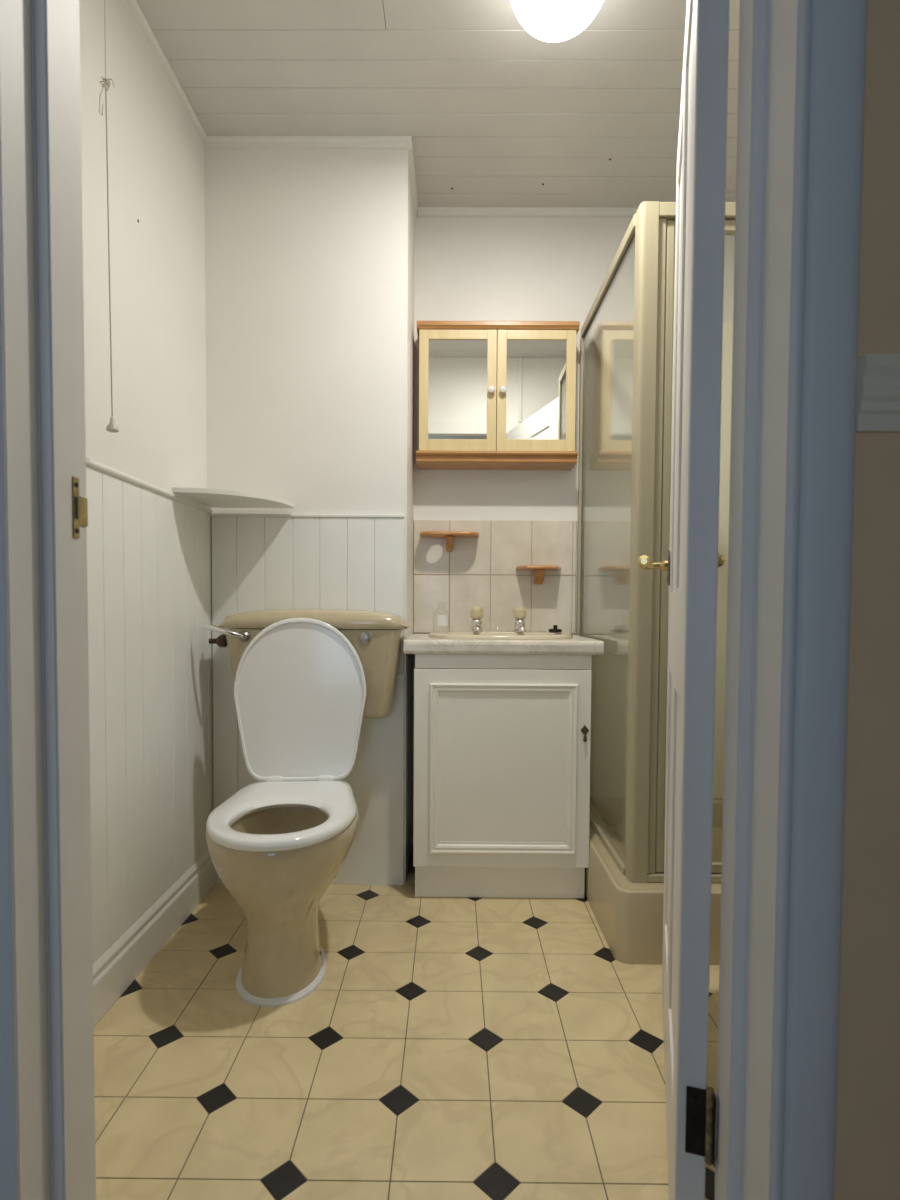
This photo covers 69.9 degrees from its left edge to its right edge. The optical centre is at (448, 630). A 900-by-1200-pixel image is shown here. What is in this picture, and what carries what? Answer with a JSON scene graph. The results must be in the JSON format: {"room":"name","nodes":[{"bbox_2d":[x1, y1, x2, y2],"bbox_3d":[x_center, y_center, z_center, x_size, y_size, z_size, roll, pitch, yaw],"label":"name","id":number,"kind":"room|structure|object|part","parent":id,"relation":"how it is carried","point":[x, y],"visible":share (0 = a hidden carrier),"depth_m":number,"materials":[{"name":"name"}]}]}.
{"room":"hallway","nodes":[
{"label":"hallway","id":0,"kind":"room"},
{"bbox_2d":[79,0,213,963],"bbox_3d":[-0.831,-0.352,1.619,0.115,2.430,1.870,0,2,0],"label":"wall","id":1,"kind":"structure","parent":0,"point":[149,553],"depth_m":1.64,"materials":[{"name":"white paint"}]},
{"bbox_2d":[86,458,212,512],"bbox_3d":[-0.773,-0.362,1.429,0.014,0.017,1.303,0,2,0],"label":"trim","id":2,"kind":"structure","parent":1,"relation":"attached to","point":[93,464],"depth_m":1.61,"materials":[{"name":"white wood"}]},
{"bbox_2d":[93,851,215,1026],"bbox_3d":[-0.783,0.796,1.470,0.027,0.126,1.301,0,2,0],"label":"baseboard","id":3,"kind":"structure","parent":1,"relation":"attached to","point":[120,965],"depth_m":1.64,"materials":[{"name":"white wood"}]},
{"bbox_2d":[126,0,206,142],"bbox_3d":[-0.775,-1.529,1.389,0.014,0.020,1.305,0,2,0],"label":"trim","id":4,"kind":"structure","parent":1,"relation":"attached to","point":[133,5],"depth_m":1.75,"materials":[{"name":"white"}]},
{"bbox_2d":[172,487,294,507],"bbox_3d":[-0.633,-0.395,1.931,0.275,0.013,0.283,0,2,0],"label":"corner shelf","id":5,"kind":"object","parent":1,"relation":"attached to","point":[211,498],"visible":1,"depth_m":1.91,"materials":[{"name":"white wood"}]},
{"bbox_2d":[204,150,414,884],"bbox_3d":[-0.469,-0.373,2.272,0.670,2.430,0.398,0,2,0],"label":"wall","id":6,"kind":"structure","parent":0,"point":[310,254],"depth_m":2.08,"materials":[{"name":"white paint"}]},
{"bbox_2d":[201,609,408,718],"bbox_3d":[-0.437,0.103,1.998,0.617,0.336,0.187,0,2,0],"label":"cistern","id":7,"kind":"object","parent":6,"relation":"attached to","point":[376,637],"visible":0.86,"depth_m":1.95,"materials":[{"name":"beige ceramic"}]},
{"bbox_3d":[-0.671,0.005,1.920,0.130,0.043,0.034,0,2,-14],"label":"flush lever","id":8,"kind":"part","parent":7,"relation":"part of","materials":[{"name":"silver metal"}]},
{"bbox_3d":[-0.416,-0.036,2.011,0.576,0.058,0.151,0,2,0],"label":"tank lid","id":9,"kind":"part","parent":7,"relation":"part of","materials":[{"name":"beige ceramic"}]},
{"bbox_2d":[203,136,417,218],"bbox_3d":[-0.446,-1.551,2.220,0.663,0.032,0.378,0,2,0],"label":"trim","id":10,"kind":"structure","parent":6,"relation":"attached to","point":[212,142],"depth_m":2.04,"materials":[{"name":"white"}]},
{"bbox_3d":[-0.418,0.489,2.115,0.544,0.699,0.013,0,2,0],"label":"panel","id":11,"kind":"part","parent":6,"relation":"part of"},
{"bbox_2d":[94,844,718,1199],"bbox_3d":[0.224,0.890,1.606,2.240,0.060,1.970,0,2,0],"label":"floor","id":12,"kind":"structure","parent":0,"point":[445,1048],"depth_m":1.30,"materials":[{"name":"beige tile"}]},
{"bbox_2d":[206,618,366,1005],"bbox_3d":[-0.425,0.411,1.741,0.387,0.882,0.695,0,2,-5],"label":"toilet","id":13,"kind":"object","parent":12,"relation":"on","point":[279,842],"visible":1,"depth_m":1.74,"materials":[{"name":"beige ceramic"}]},
{"bbox_3d":[-0.418,0.461,1.657,0.364,0.024,0.522,0,2,-5],"label":"seat","id":14,"kind":"part","parent":13,"relation":"part of","materials":[{"name":"white plastic"}]},
{"bbox_3d":[-0.438,0.204,1.908,0.387,0.482,0.033,0,2,-5],"label":"lid","id":15,"kind":"part","parent":13,"relation":"part of","materials":[{"name":"white plastic"}]},
{"bbox_2d":[413,654,591,897],"bbox_3d":[0.166,0.452,2.219,0.545,0.771,0.492,0,2,0],"label":"vanity unit","id":16,"kind":"object","parent":12,"relation":"on","point":[501,804],"visible":0.95,"depth_m":1.99,"materials":[{"name":"white wood"}]},
{"bbox_2d":[403,634,603,654],"bbox_3d":[0.169,0.045,2.204,0.609,0.042,0.494,0,2,0],"label":"countertop","id":17,"kind":"structure","parent":16,"relation":"on","point":[415,643],"depth_m":1.96,"materials":[{"name":"stone"}]},
{"bbox_2d":[433,603,448,625],"bbox_3d":[-0.028,-0.044,2.375,0.059,0.119,0.059,0,2,0],"label":"soap bottle","id":18,"kind":"object","parent":17,"relation":"on","point":[442,620],"visible":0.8,"depth_m":2.35,"materials":[{"name":"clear plastic"}]},
{"bbox_2d":[470,606,482,631],"bbox_3d":[0.101,-0.039,2.280,0.050,0.091,0.118,0,2,0],"label":"tap","id":19,"kind":"object","parent":17,"relation":"on","point":[476,612],"visible":1,"depth_m":2.30,"materials":[{"name":"silver metal"}]},
{"bbox_3d":[0.100,-0.010,2.267,0.024,0.034,0.090,0,2,0],"label":"spout","id":20,"kind":"part","parent":19,"relation":"part of","materials":[{"name":"silver metal"}]},
{"bbox_2d":[428,626,572,668],"bbox_3d":[0.176,0.067,2.208,0.490,0.154,0.376,0,2,0],"label":"basin","id":21,"kind":"object","parent":17,"relation":"in","point":[491,635],"visible":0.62,"depth_m":2.07,"materials":[{"name":"beige ceramic"}]},
{"bbox_2d":[499,625,561,631],"bbox_3d":[0.293,-0.007,2.313,0.226,0.026,0.047,1,2,9],"label":"plug","id":22,"kind":"object","parent":21,"relation":"on","point":[554,629],"visible":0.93,"depth_m":2.29,"materials":[{"name":"black rubber"}]},
{"bbox_2d":[513,607,526,632],"bbox_3d":[0.256,-0.038,2.279,0.050,0.091,0.118,0,2,0],"label":"tap","id":23,"kind":"object","parent":17,"relation":"on","point":[519,613],"visible":1,"depth_m":2.29,"materials":[{"name":"silver metal"}]},
{"bbox_3d":[0.255,-0.009,2.266,0.024,0.034,0.090,0,2,0],"label":"spout","id":24,"kind":"part","parent":23,"relation":"part of","materials":[{"name":"silver metal"}]},
{"bbox_3d":[0.168,0.096,1.982,0.542,0.043,0.018,0,2,0],"label":"rail","id":25,"kind":"part","parent":16,"relation":"part of","materials":[{"name":"white wood"}]},
{"bbox_3d":[0.168,0.428,1.981,0.454,0.527,0.010,0,2,0],"label":"moulding","id":26,"kind":"part","parent":16,"relation":"part of","materials":[{"name":"white wood"}]},
{"bbox_3d":[0.419,0.308,1.977,0.026,0.033,0.005,0,2,0],"label":"handle plate","id":27,"kind":"part","parent":16,"relation":"part of","materials":[{"name":"brown metal"}]},
{"bbox_3d":[0.419,0.324,1.972,0.011,0.040,0.012,0,2,0],"label":"drop handle","id":28,"kind":"part","parent":16,"relation":"part of","materials":[{"name":"brown metal"}]},
{"bbox_2d":[576,201,735,964],"bbox_3d":[0.842,-0.131,2.035,0.802,1.958,0.831,0,2,0],"label":"shower enclosure","id":29,"kind":"object","parent":12,"relation":"on","point":[624,887],"visible":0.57,"depth_m":1.69,"materials":[{"name":"beige plastic"}]},
{"bbox_3d":[0.492,0.648,2.117,0.024,0.018,0.710,0,2,0],"label":"rail","id":30,"kind":"part","parent":29,"relation":"part of","materials":[{"name":"beige metal"}]},
{"bbox_3d":[0.503,-1.097,2.055,0.022,0.033,0.710,0,2,0],"label":"rail","id":31,"kind":"part","parent":29,"relation":"part of","materials":[{"name":"beige metal"}]},
{"bbox_3d":[0.511,-0.214,1.705,0.046,1.772,0.051,0,2,0],"label":"corner post","id":32,"kind":"part","parent":29,"relation":"part of","materials":[{"name":"beige metal"}]},
{"bbox_2d":[584,798,722,964],"bbox_3d":[0.837,0.753,2.062,0.802,0.190,0.822,0,2,0],"label":"shower tray","id":33,"kind":"object","parent":29,"relation":"attached to","point":[627,908],"depth_m":1.71,"materials":[{"name":"beige plastic"}]},
{"bbox_3d":[0.883,0.663,1.729,0.707,0.020,0.040,0,2,0],"label":"rail","id":34,"kind":"part","parent":29,"relation":"part of","materials":[{"name":"beige metal"}]},
{"bbox_3d":[0.719,-0.205,1.700,0.321,1.708,0.022,0,2,0],"label":"door","id":35,"kind":"part","parent":29,"relation":"part of","materials":[{"name":"clear glass"}]},
{"bbox_3d":[0.893,-1.079,1.667,0.707,0.036,0.040,0,2,0],"label":"rail","id":36,"kind":"part","parent":29,"relation":"part of","materials":[{"name":"beige metal"}]},
{"bbox_2d":[136,0,739,206],"bbox_3d":[0.239,-1.578,1.544,2.240,0.082,1.920,0,2,0],"label":"ceiling","id":37,"kind":"structure","parent":0,"point":[495,113],"depth_m":1.83,"materials":[{"name":"grey"}]},
{"bbox_2d":[99,0,118,432],"bbox_3d":[-0.721,-0.980,1.355,0.084,1.111,0.084,0,2,0],"label":"pull cord","id":38,"kind":"object","parent":37,"relation":"hanging from","point":[111,427],"visible":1,"depth_m":1.36,"materials":[{"name":"white fabric"}]},
{"bbox_3d":[-0.718,-1.326,1.343,0.004,0.355,0.002,0,2,0],"label":"cord","id":39,"kind":"part","parent":38,"relation":"part of","materials":[{"name":"white fabric"}]},
{"bbox_3d":[-0.719,-0.798,1.362,0.007,0.700,0.003,0,2,0],"label":"cord","id":40,"kind":"part","parent":38,"relation":"part of","materials":[{"name":"white fabric"}]},
{"bbox_3d":[-0.718,-0.440,1.375,0.025,0.030,0.025,0,2,0],"label":"cord pull","id":41,"kind":"part","parent":38,"relation":"part of","materials":[{"name":"grey plastic"}]},
{"bbox_2d":[511,0,603,41],"bbox_3d":[0.252,-1.461,1.468,0.234,0.148,0.234,0,2,0],"label":"ceiling lamp","id":42,"kind":"object","parent":37,"relation":"attached to","point":[545,20],"visible":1,"depth_m":1.47,"materials":[{"name":"white glass"}]},
{"bbox_2d":[412,213,734,843],"bbox_3d":[0.237,-0.377,2.492,2.240,2.430,0.110,0,2,0],"label":"wall","id":43,"kind":"structure","parent":0,"point":[467,269],"depth_m":2.44,"materials":[{"name":"white paint"}]},
{"bbox_2d":[420,531,478,551],"bbox_3d":[0.003,-0.330,2.391,0.220,0.068,0.097,0,2,0],"label":"shelf","id":44,"kind":"object","parent":43,"relation":"attached to","point":[449,535],"visible":1,"depth_m":2.37,"materials":[{"name":"brown wood"}]},
{"bbox_2d":[416,321,579,469],"bbox_3d":[0.175,-0.852,2.352,0.578,0.495,0.156,0,2,0],"label":"upper cabinet","id":45,"kind":"object","parent":43,"relation":"attached to","point":[494,395],"visible":1,"depth_m":2.30,"materials":[{"name":"brown wood"}]},
{"bbox_2d":[428,339,486,438],"bbox_3d":[0.033,-0.862,2.307,0.212,0.356,0.003,0,2,0],"label":"mirror","id":46,"kind":"object","parent":45,"relation":"attached to","point":[457,368],"depth_m":2.31,"materials":[{"name":"mirror"}]},
{"bbox_3d":[0.033,-0.858,2.309,0.277,0.429,0.018,0,2,0],"label":"door","id":47,"kind":"part","parent":45,"relation":"part of","materials":[{"name":"brown wood"}]},
{"bbox_3d":[0.153,-0.854,2.287,0.026,0.026,0.024,0,2,0],"label":"knob","id":48,"kind":"part","parent":45,"relation":"part of","materials":[{"name":"white ceramic"}]},
{"bbox_2d":[416,451,577,469],"bbox_3d":[0.173,-0.624,2.367,0.578,0.038,0.141,0,2,0],"label":"shelf","id":49,"kind":"object","parent":45,"relation":"attached to","point":[425,460],"depth_m":2.31,"materials":[{"name":"brown wood"}]},
{"bbox_3d":[0.176,-1.087,2.350,0.578,0.026,0.141,0,2,0],"label":"cornice","id":50,"kind":"part","parent":45,"relation":"part of","materials":[{"name":"brown wood"}]},
{"bbox_3d":[0.194,-0.854,2.287,0.026,0.026,0.024,0,2,0],"label":"knob","id":51,"kind":"part","parent":45,"relation":"part of","materials":[{"name":"white ceramic"}]},
{"bbox_3d":[0.314,-0.856,2.307,0.281,0.429,0.018,0,2,0],"label":"door","id":52,"kind":"part","parent":45,"relation":"part of","materials":[{"name":"brown wood"}]},
{"bbox_2d":[506,340,566,439],"bbox_3d":[0.314,-0.860,2.306,0.216,0.356,0.003,0,2,0],"label":"mirror","id":53,"kind":"object","parent":45,"relation":"attached to","point":[536,370],"depth_m":2.30,"materials":[{"name":"silver metal"}]},
{"bbox_2d":[418,207,637,217],"bbox_3d":[0.575,-1.553,2.394,1.378,0.027,0.018,0,2,0],"label":"trim","id":54,"kind":"structure","parent":43,"relation":"attached to","point":[463,212],"depth_m":2.39,"materials":[{"name":"white"}]},
{"bbox_2d":[516,565,560,583],"bbox_3d":[0.339,-0.206,2.394,0.170,0.068,0.095,0,2,0],"label":"shelf","id":55,"kind":"object","parent":43,"relation":"attached to","point":[539,572],"visible":1,"depth_m":2.38,"materials":[{"name":"brown wood"}]},
{"bbox_3d":[0.884,-0.256,2.443,0.740,1.800,0.008,0,2,0],"label":"lining panel","id":56,"kind":"part","parent":43,"relation":"part of","materials":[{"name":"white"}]},
{"bbox_2d":[834,0,899,1199],"bbox_3d":[0.206,-0.328,0.681,3.000,2.460,0.006,0,2,0],"label":"wall","id":57,"kind":"structure","parent":0,"point":[867,1139],"depth_m":0.69,"materials":[{"name":"beige paint"}]},
{"bbox_2d":[855,354,899,432],"bbox_3d":[1.017,-0.244,0.667,1.176,0.077,0.018,0,2,0],"label":"trim","id":58,"kind":"structure","parent":57,"relation":"attached to","point":[878,375],"depth_m":0.67,"materials":[{"name":"white paint"}]},
{"bbox_3d":[0.226,-0.314,0.728,2.240,2.430,0.089,0,2,0],"label":"wall","id":59,"kind":"structure","parent":0,"visible":0},
{"bbox_2d":[0,0,866,1199],"bbox_3d":[-0.050,-0.131,0.726,0.960,2.040,0.136,0,2,0],"label":"door frame","id":60,"kind":"structure","parent":59,"relation":"attached to","point":[802,63],"depth_m":0.70,"materials":[{"name":"white wood"}]},
{"bbox_3d":[-0.493,-0.096,0.676,0.074,1.970,0.028,0,2,0],"label":"architrave","id":61,"kind":"part","parent":60,"relation":"part of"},
{"bbox_3d":[-0.439,-0.145,0.767,0.002,0.071,0.030,0,2,0],"label":"strike plate","id":62,"kind":"part","parent":60,"relation":"part of","materials":[{"name":"gold metal"}]},
{"bbox_3d":[0.391,-0.091,0.678,0.074,1.970,0.013,0,2,0],"label":"architrave","id":63,"kind":"part","parent":60,"relation":"part of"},
{"bbox_2d":[637,0,729,1199],"bbox_3d":[0.422,-0.097,1.143,0.178,1.925,0.764,1,2,17],"label":"door","id":64,"kind":"structure","parent":59,"relation":"in","point":[693,562],"depth_m":0.80,"materials":[{"name":"white wood"}]},
{"bbox_3d":[0.454,-0.149,1.430,0.067,0.031,0.116,1,2,17],"label":"handle","id":65,"kind":"part","parent":64,"relation":"part of","materials":[{"name":"gold metal"}]},
{"bbox_3d":[0.418,0.766,1.179,0.035,0.198,0.542,1,2,17],"label":"rail","id":66,"kind":"part","parent":64,"relation":"part of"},
{"bbox_3d":[0.501,-0.143,1.462,0.005,0.084,0.040,1,2,17],"label":"handle plate","id":67,"kind":"part","parent":64,"relation":"part of","materials":[{"name":"brown"}]},
{"bbox_3d":[0.468,0.377,1.316,0.026,0.570,0.226,1,2,17],"label":"panel","id":68,"kind":"part","parent":64,"relation":"part of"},
{"bbox_3d":[0.423,0.012,1.152,0.035,0.170,0.542,1,2,17],"label":"rail","id":69,"kind":"part","parent":64,"relation":"part of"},
{"bbox_3d":[0.374,0.387,1.015,0.026,0.570,0.226,1,2,17],"label":"panel","id":70,"kind":"part","parent":64,"relation":"part of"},
{"bbox_3d":[0.473,-0.516,1.285,0.026,0.877,0.226,1,2,17],"label":"panel","id":71,"kind":"part","parent":64,"relation":"part of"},
{"bbox_3d":[0.429,-1.004,1.116,0.035,0.110,0.542,1,2,17],"label":"rail","id":72,"kind":"part","parent":64,"relation":"part of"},
{"bbox_3d":[0.379,-0.506,0.983,0.026,0.877,0.226,1,2,17],"label":"panel","id":73,"kind":"part","parent":64,"relation":"part of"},
{"bbox_3d":[0.560,-0.147,1.397,0.067,0.031,0.116,1,2,17],"label":"handle","id":74,"kind":"part","parent":64,"relation":"part of","materials":[{"name":"gold metal"}]}
]}

